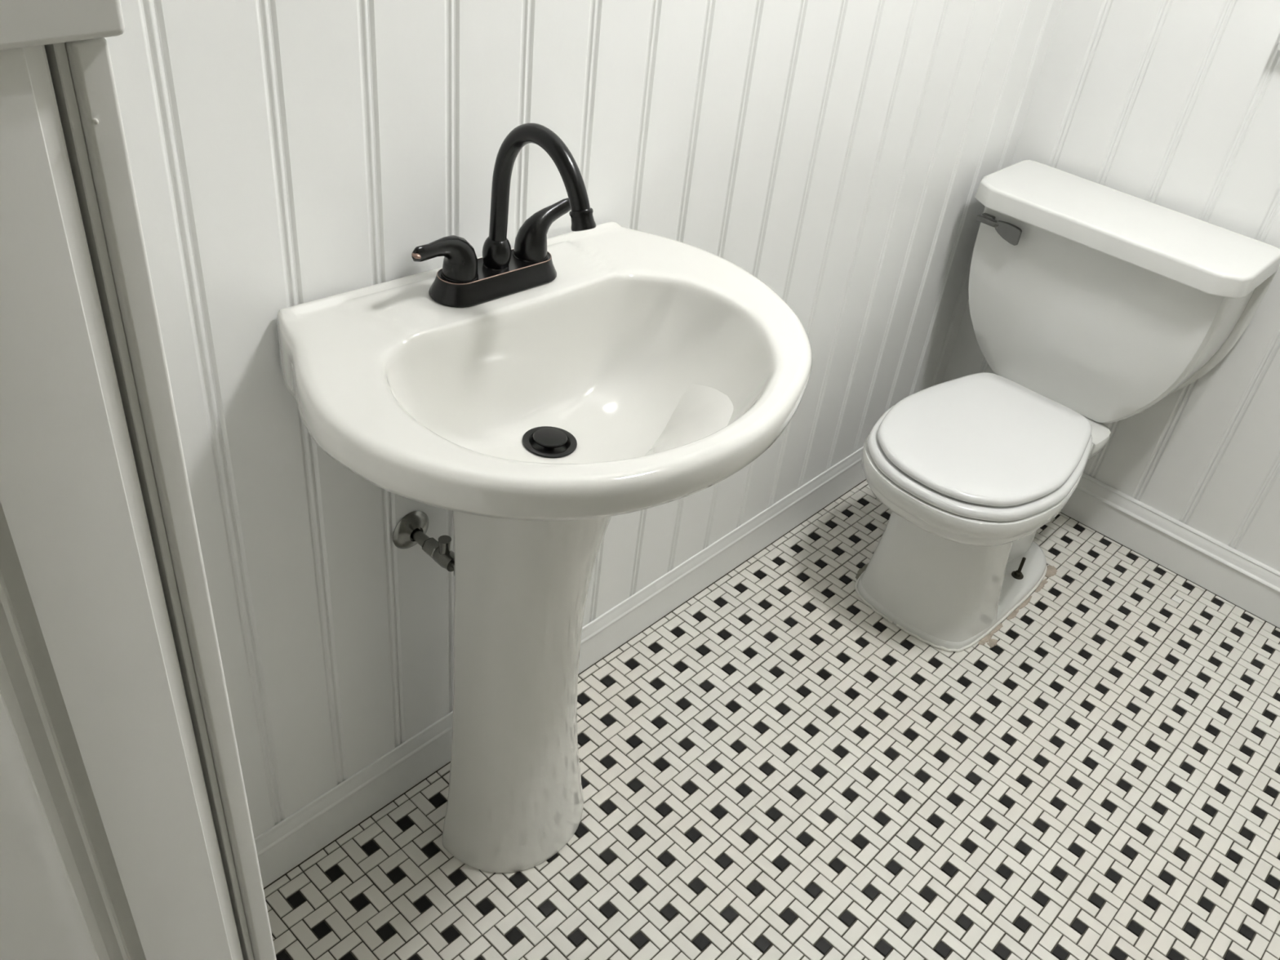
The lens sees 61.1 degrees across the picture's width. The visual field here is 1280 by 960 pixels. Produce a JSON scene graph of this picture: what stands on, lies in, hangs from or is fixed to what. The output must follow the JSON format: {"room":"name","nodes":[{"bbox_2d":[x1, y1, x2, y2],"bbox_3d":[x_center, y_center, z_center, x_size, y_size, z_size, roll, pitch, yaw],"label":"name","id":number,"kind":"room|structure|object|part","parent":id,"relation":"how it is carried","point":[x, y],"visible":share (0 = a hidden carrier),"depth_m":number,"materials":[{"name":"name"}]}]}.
{"room":"bathroom","nodes":[
{"label":"bathroom","id":0,"kind":"room"},
{"bbox_2d":[104,0,1062,838],"bbox_3d":[-0.230,-0.528,1.079,0.100,2.420,3.248,33,44,30],"label":"wall","id":1,"kind":"structure","parent":0,"point":[282,153],"depth_m":1.36,"materials":[{"name":"paint"}]},
{"bbox_2d":[392,511,454,575],"bbox_3d":[-0.264,0.090,1.401,0.106,0.059,0.058,33,44,30],"label":"supply valve","id":2,"kind":"object","parent":1,"relation":"attached to","point":[411,529],"visible":0.84,"depth_m":1.41,"materials":[{"name":"silver metal"}]},
{"bbox_2d":[438,535,451,555],"bbox_3d":[-0.249,0.087,1.383,0.017,0.030,0.017,33,44,30],"label":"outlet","id":3,"kind":"object","parent":2,"relation":"attached to","point":[444,541],"depth_m":1.37,"materials":[{"name":"silver metal"}]},
{"bbox_3d":[-0.233,0.111,1.379,0.018,0.035,0.017,33,44,30],"label":"oval knob","id":4,"kind":"part","parent":2,"relation":"part of","materials":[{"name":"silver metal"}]},
{"bbox_2d":[254,446,866,888],"bbox_3d":[0.019,0.235,2.037,0.008,0.110,2.050,33,44,30],"label":"baseboard","id":5,"kind":"structure","parent":1,"relation":"attached to","point":[313,827],"depth_m":1.93,"materials":[{"name":"paint"}]},
{"bbox_2d":[263,479,1279,959],"bbox_3d":[0.327,0.929,1.304,2.050,0.062,3.265,33,44,30],"label":"floor","id":6,"kind":"structure","parent":0,"point":[772,767],"depth_m":1.81,"materials":[{"name":"tile"}]},
{"bbox_2d":[0,0,276,959],"bbox_3d":[-0.608,0.345,0.714,0.523,1.384,0.534,33,44,30],"label":"door frame","id":7,"kind":"structure","parent":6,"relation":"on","point":[126,832],"depth_m":0.47,"materials":[{"name":"paint"}]},
{"bbox_3d":[-0.417,0.429,0.568,0.004,1.148,0.332,33,44,30],"label":"door panel","id":8,"kind":"part","parent":7,"relation":"part of","materials":[{"name":"paint"}]},
{"bbox_2d":[276,221,812,873],"bbox_3d":[-0.094,0.200,1.404,0.444,0.900,0.619,33,44,30],"label":"pedestal sink","id":9,"kind":"object","parent":6,"relation":"on","point":[651,371],"visible":0.98,"depth_m":1.25,"materials":[{"name":"white ceramic"}]},
{"bbox_2d":[411,123,595,307],"bbox_3d":[-0.137,-0.288,1.151,0.184,0.198,0.171,5,37,-4],"label":"faucet","id":10,"kind":"object","parent":9,"relation":"on","point":[464,280],"visible":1,"depth_m":1.16,"materials":[{"name":"black metal"}]},
{"bbox_3d":[-0.208,-0.232,1.139,0.039,0.052,0.090,33,41,30],"label":"lever","id":11,"kind":"part","parent":10,"relation":"part of","materials":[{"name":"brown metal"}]},
{"bbox_3d":[-0.161,-0.229,1.208,0.060,0.024,0.168,33,41,30],"label":"plate","id":12,"kind":"part","parent":10,"relation":"part of","materials":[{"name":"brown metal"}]},
{"bbox_3d":[-0.105,-0.275,1.126,0.141,0.183,0.019,33,41,30],"label":"spout","id":13,"kind":"part","parent":10,"relation":"part of","materials":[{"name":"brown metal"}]},
{"bbox_3d":[-0.110,-0.286,1.229,0.039,0.063,0.073,33,41,30],"label":"lever","id":14,"kind":"part","parent":10,"relation":"part of","materials":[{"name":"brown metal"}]},
{"bbox_2d":[276,221,812,520],"bbox_3d":[-0.058,-0.080,1.195,0.444,0.197,0.619,33,44,30],"label":"basin","id":15,"kind":"object","parent":9,"relation":"in","point":[651,371],"depth_m":1.18,"materials":[{"name":"white ceramic"}]},
{"bbox_2d":[854,159,1279,652],"bbox_3d":[0.709,-0.117,2.108,0.532,0.733,0.726,33,44,30],"label":"toilet","id":16,"kind":"object","parent":6,"relation":"on","point":[1091,304],"visible":1,"depth_m":2.05,"materials":[{"name":"ceramic"}]},
{"bbox_3d":[0.630,-0.063,2.012,0.360,0.019,0.451,33,44,30],"label":"seat","id":17,"kind":"part","parent":16,"relation":"part of","materials":[{"name":"white plastic"}]},
{"bbox_3d":[0.651,0.067,2.161,0.364,0.360,0.574,33,44,30],"label":"bowl","id":18,"kind":"part","parent":16,"relation":"part of","materials":[{"name":"ceramic"}]},
{"bbox_3d":[0.637,-0.082,2.004,0.337,0.021,0.441,33,44,30],"label":"seat lid","id":19,"kind":"part","parent":16,"relation":"part of","materials":[{"name":"white plastic"}]},
{"bbox_3d":[0.685,-0.509,2.131,0.050,0.012,0.014,33,44,30],"label":"lever arm","id":20,"kind":"part","parent":16,"relation":"part of","materials":[{"name":"silver metal"}]},
{"bbox_3d":[0.688,-0.516,2.143,0.026,0.018,0.014,33,44,30],"label":"lever mount","id":21,"kind":"part","parent":16,"relation":"part of","materials":[{"name":"silver metal"}]},
{"bbox_3d":[0.794,0.180,2.259,0.007,0.042,0.012,20,38,17],"label":"threaded rod","id":22,"kind":"part","parent":16,"relation":"part of","materials":[{"name":"black metal"}]},
{"bbox_3d":[0.902,-0.334,2.180,0.529,0.352,0.194,33,44,30],"label":"tank","id":23,"kind":"part","parent":16,"relation":"part of","materials":[{"name":"ceramic"}]},
{"bbox_3d":[0.912,-0.485,2.054,0.532,0.040,0.237,33,44,30],"label":"tank lid","id":24,"kind":"part","parent":16,"relation":"part of","materials":[{"name":"ceramic"}]},
{"bbox_2d":[942,0,1279,571],"bbox_3d":[1.585,-0.625,1.518,2.010,2.420,0.100,33,44,30],"label":"wall","id":25,"kind":"structure","parent":0,"point":[1173,104],"depth_m":2.11,"materials":[{"name":"paint"}]},
{"bbox_2d":[1060,472,1279,627],"bbox_3d":[1.379,0.287,2.201,1.850,0.110,0.021,33,44,30],"label":"baseboard","id":26,"kind":"structure","parent":25,"relation":"attached to","point":[1244,581],"depth_m":2.34,"materials":[{"name":"paint"}]}
]}

